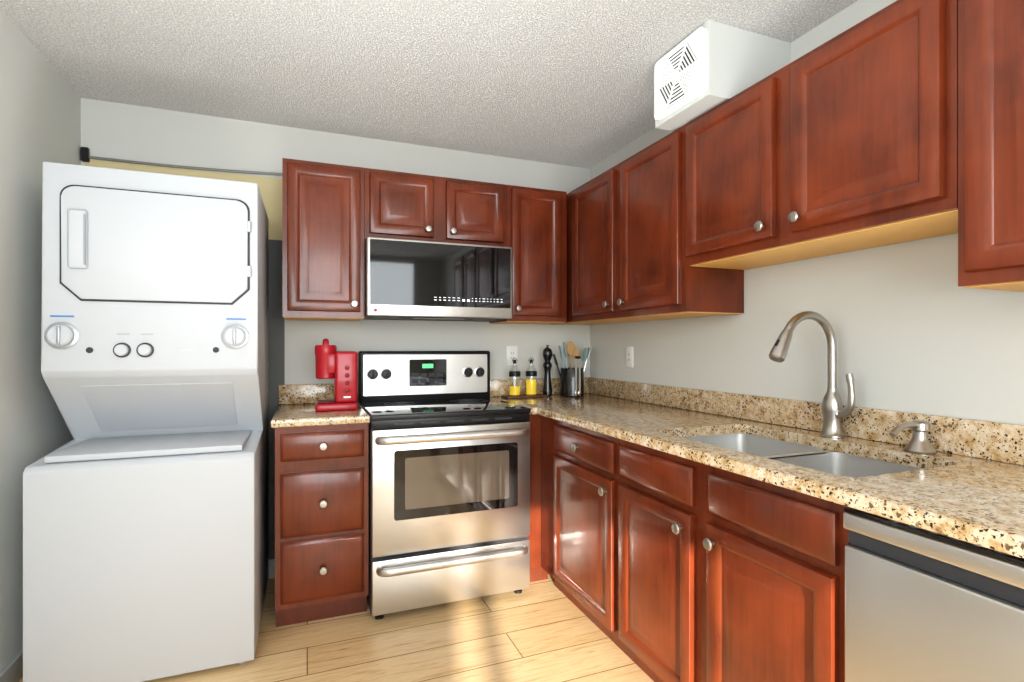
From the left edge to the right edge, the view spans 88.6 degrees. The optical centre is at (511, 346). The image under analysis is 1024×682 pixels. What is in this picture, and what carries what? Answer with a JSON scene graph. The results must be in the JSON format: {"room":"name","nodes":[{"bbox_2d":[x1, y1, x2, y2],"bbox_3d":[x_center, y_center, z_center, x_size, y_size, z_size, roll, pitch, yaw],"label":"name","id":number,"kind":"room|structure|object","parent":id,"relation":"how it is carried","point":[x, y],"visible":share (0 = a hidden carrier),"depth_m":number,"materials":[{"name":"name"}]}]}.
{"room":"kitchen","nodes":[
{"label":"kitchen","id":0,"kind":"room"},
{"bbox_2d":[0,10,80,672],"bbox_3d":[-1.183,0.028,0.145,0.120,2.385,4.930,0,0,-21],"label":"wall","id":1,"kind":"structure","parent":0,"point":[40,110],"depth_m":1.95,"materials":[{"name":"white paint"}]},
{"bbox_2d":[0,650,22,681],"bbox_3d":[-1.124,1.175,0.178,0.014,0.090,4.908,0,0,-21],"label":"baseboard","id":2,"kind":"structure","parent":1,"relation":"attached to","point":[12,671],"depth_m":1.88,"materials":[{"name":"grey paint"}]},
{"bbox_2d":[81,98,589,578],"bbox_3d":[-0.778,0.028,3.013,2.960,2.385,0.120,0,0,-21],"label":"wall","id":3,"kind":"structure","parent":0,"point":[113,130],"depth_m":2.89,"materials":[{"name":"white paint"}]},
{"bbox_2d":[80,147,281,175],"bbox_3d":[-1.611,-0.897,2.612,0.865,0.065,0.021,0,0,-21],"label":"curtain rod","id":4,"kind":"object","parent":3,"relation":"attached to","point":[85,156],"visible":1,"depth_m":2.56,"materials":[{"name":"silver metal"}]},
{"bbox_2d":[85,159,284,559],"bbox_3d":[-1.607,0.117,2.625,0.863,2.005,0.001,0,0,-21],"label":"curtain","id":5,"kind":"object","parent":4,"relation":"hanging from","point":[270,189],"depth_m":2.76,"materials":[{"name":"beige fabric"}]},
{"bbox_2d":[282,158,364,320],"bbox_3d":[-0.961,-0.516,2.683,0.378,0.758,0.358,0,0,-21],"label":"upper cabinet","id":6,"kind":"object","parent":3,"relation":"attached to","point":[323,241],"visible":1,"depth_m":2.54,"materials":[{"name":"brown wood"}]},
{"bbox_2d":[365,168,506,246],"bbox_3d":[-0.429,-0.715,2.890,0.760,0.361,0.358,0,0,-21],"label":"upper cabinet","id":7,"kind":"object","parent":3,"relation":"attached to","point":[407,206],"visible":0.94,"depth_m":2.76,"materials":[{"name":"brown wood"}]},
{"bbox_2d":[362,237,511,321],"bbox_3d":[-0.422,-0.339,2.869,0.758,0.388,0.399,0,0,-21],"label":"over-the-range microwave","id":8,"kind":"object","parent":7,"relation":"attached to","point":[417,280],"visible":1,"depth_m":2.68,"materials":[{"name":"grey"}]},
{"bbox_2d":[507,346,517,364],"bbox_3d":[0.002,0.059,3.248,0.074,0.120,0.008,0,0,-21],"label":"electrical outlet","id":9,"kind":"object","parent":3,"relation":"attached to","point":[512,352],"visible":0.92,"depth_m":3.25,"materials":[{"name":"white plastic"}]},
{"bbox_2d":[489,185,566,323],"bbox_3d":[0.099,-0.516,3.096,0.370,0.758,0.358,0,0,-21],"label":"upper cabinet","id":10,"kind":"object","parent":3,"relation":"attached to","point":[537,230],"visible":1,"depth_m":2.96,"materials":[{"name":"brown wood"}]},
{"bbox_2d":[19,574,653,681],"bbox_3d":[0.140,1.270,0.661,2.960,0.100,5.170,0,0,-21],"label":"floor","id":11,"kind":"structure","parent":0,"point":[546,630],"depth_m":2.13,"materials":[{"name":"brown wood"}]},
{"bbox_2d":[23,162,268,681],"bbox_3d":[-1.448,0.279,2.237,0.698,1.883,0.780,0,0,-21],"label":"dryer","id":12,"kind":"object","parent":11,"relation":"on","point":[146,523],"visible":1,"depth_m":1.95,"materials":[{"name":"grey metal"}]},
{"bbox_2d":[275,423,368,626],"bbox_3d":[-0.920,0.782,2.537,0.382,0.876,0.661,0,0,-21],"label":"base cabinet","id":13,"kind":"object","parent":11,"relation":"on","point":[321,522],"visible":1,"depth_m":2.26,"materials":[{"name":"brown wood"}]},
{"bbox_2d":[271,383,369,427],"bbox_3d":[-0.930,0.273,2.547,0.397,0.138,0.633,0,0,-21],"label":"countertop","id":14,"kind":"structure","parent":13,"relation":"on","point":[296,408],"depth_m":2.46,"materials":[{"name":"stone"}]},
{"bbox_2d":[315,338,357,411],"bbox_3d":[-0.852,0.134,2.542,0.192,0.342,0.175,0,0,-21],"label":"coffee maker","id":15,"kind":"object","parent":14,"relation":"on","point":[340,368],"visible":1,"depth_m":2.48,"materials":[{"name":"red plastic"}]},
{"bbox_2d":[358,351,530,619],"bbox_3d":[-0.370,0.624,2.706,0.757,1.192,0.733,0,0,-21],"label":"range","id":16,"kind":"object","parent":11,"relation":"on","point":[449,478],"visible":0.96,"depth_m":2.44,"materials":[{"name":"grey metal"}]},
{"bbox_2d":[528,414,547,581],"bbox_3d":[0.291,0.782,3.037,0.707,0.876,0.608,0,0,-21],"label":"base cabinet","id":17,"kind":"object","parent":11,"relation":"on","point":[538,572],"visible":0.11,"depth_m":2.65,"materials":[{"name":"brown wood"}]},
{"bbox_2d":[490,379,538,414],"bbox_3d":[-0.017,0.273,2.903,0.041,0.138,0.633,0,0,-21],"label":"countertop","id":18,"kind":"structure","parent":17,"relation":"on","point":[498,387],"depth_m":3.19,"materials":[{"name":"stone"}]},
{"bbox_2d":[541,416,636,663],"bbox_3d":[0.544,0.782,2.424,0.681,0.876,0.717,0,0,-21],"label":"base cabinet","id":19,"kind":"object","parent":11,"relation":"on","point":[580,474],"visible":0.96,"depth_m":2.21,"materials":[{"name":"brown wood"}]},
{"bbox_2d":[618,439,849,681],"bbox_3d":[0.839,0.782,1.669,0.681,0.876,0.900,0,0,-21],"label":"base cabinet","id":20,"kind":"object","parent":11,"relation":"on","point":[725,576],"visible":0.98,"depth_m":1.46,"materials":[{"name":"brown wood"}]},
{"bbox_2d":[515,377,1023,558],"bbox_3d":[0.718,0.373,1.996,0.668,0.338,2.858,0,0,-21],"label":"countertop","id":21,"kind":"structure","parent":20,"relation":"on","point":[965,482],"depth_m":1.58,"materials":[{"name":"stone"}]},
{"bbox_2d":[501,358,546,398],"bbox_3d":[0.072,0.187,3.140,0.255,0.237,0.116,0,0,-21],"label":"oil","id":22,"kind":"object","parent":21,"relation":"on","point":[531,389],"visible":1,"depth_m":3.12,"materials":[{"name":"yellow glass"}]},
{"bbox_2d":[543,345,551,395],"bbox_3d":[0.218,0.148,3.219,0.060,0.314,0.060,0,0,-21],"label":"pepper mill","id":23,"kind":"object","parent":21,"relation":"on","point":[547,367],"visible":0.98,"depth_m":3.20,"materials":[{"name":"black wood"}]},
{"bbox_2d":[552,342,590,396],"bbox_3d":[0.372,0.138,3.233,0.240,0.334,0.152,0,0,-21],"label":"utensil crock","id":24,"kind":"object","parent":21,"relation":"on","point":[571,381],"visible":1,"depth_m":3.19,"materials":[{"name":"silver metal"}]},
{"bbox_2d":[769,311,855,437],"bbox_3d":[0.981,0.095,1.714,0.309,0.422,0.116,0,0,-21],"label":"faucet","id":25,"kind":"object","parent":21,"relation":"on","point":[834,412],"visible":1,"depth_m":1.75,"materials":[{"name":"silver metal"}]},
{"bbox_2d":[889,420,935,453],"bbox_3d":[1.137,0.260,1.501,0.161,0.092,0.075,0,0,-21],"label":"soap dispenser","id":26,"kind":"object","parent":21,"relation":"on","point":[918,443],"visible":1,"depth_m":1.50,"materials":[{"name":"silver metal"}]},
{"bbox_2d":[843,507,1023,681],"bbox_3d":[1.112,0.783,0.966,0.626,0.873,0.599,0,0,-21],"label":"dishwasher","id":27,"kind":"object","parent":11,"relation":"on","point":[922,605],"visible":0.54,"depth_m":0.98,"materials":[{"name":"grey metal"}]},
{"bbox_2d":[0,0,857,168],"bbox_3d":[0.140,-1.215,0.661,2.960,0.100,5.170,0,0,-21],"label":"ceiling","id":28,"kind":"structure","parent":0,"point":[566,82],"depth_m":2.13,"materials":[{"name":"white paint"}]},
{"bbox_2d":[654,20,790,130],"bbox_3d":[0.819,-1.031,2.085,0.418,0.266,0.310,0,0,-21],"label":"ceiling vent","id":29,"kind":"object","parent":28,"relation":"in","point":[707,66],"visible":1,"depth_m":1.95,"materials":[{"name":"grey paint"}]},
{"bbox_2d":[590,0,1023,424],"bbox_3d":[1.462,0.028,1.177,0.120,2.385,4.930,0,0,-21],"label":"wall","id":30,"kind":"structure","parent":0,"point":[916,328],"depth_m":1.77,"materials":[{"name":"white paint"}]},
{"bbox_2d":[550,322,598,324],"bbox_3d":[0.424,-0.518,3.215,0.330,0.755,0.373,0,0,-21],"label":"upper cabinet","id":31,"kind":"object","parent":30,"relation":"attached to","point":[565,322],"depth_m":3.33,"materials":[{"name":"brown wood"}]},
{"bbox_2d":[566,169,652,323],"bbox_3d":[0.575,-0.518,2.828,0.330,0.755,0.457,0,0,-21],"label":"upper cabinet","id":32,"kind":"object","parent":30,"relation":"attached to","point":[588,205],"depth_m":2.81,"materials":[{"name":"brown wood"}]},
{"bbox_2d":[626,347,632,367],"bbox_3d":[0.675,0.063,3.019,0.008,0.120,0.074,0,0,-21],"label":"electrical outlet","id":33,"kind":"object","parent":30,"relation":"attached to","point":[629,357],"visible":1,"depth_m":3.01,"materials":[{"name":"white plastic"}]},
{"bbox_2d":[610,124,743,319],"bbox_3d":[0.745,-0.518,2.393,0.330,0.755,0.478,0,0,-21],"label":"upper cabinet","id":34,"kind":"object","parent":30,"relation":"attached to","point":[626,240],"depth_m":2.26,"materials":[{"name":"brown wood"}]},
{"bbox_2d":[686,0,957,269],"bbox_3d":[0.991,-0.609,1.722,0.358,0.573,0.948,0,0,-21],"label":"upper cabinet","id":35,"kind":"object","parent":30,"relation":"attached to","point":[845,141],"visible":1,"depth_m":1.50,"materials":[{"name":"brown wood"}]},
{"bbox_2d":[958,0,1023,291],"bbox_3d":[1.310,-0.516,0.905,0.358,0.758,0.800,0,0,-21],"label":"upper cabinet","id":36,"kind":"object","parent":30,"relation":"attached to","point":[990,144],"visible":1,"depth_m":1.16,"materials":[{"name":"brown wood"}]}
]}

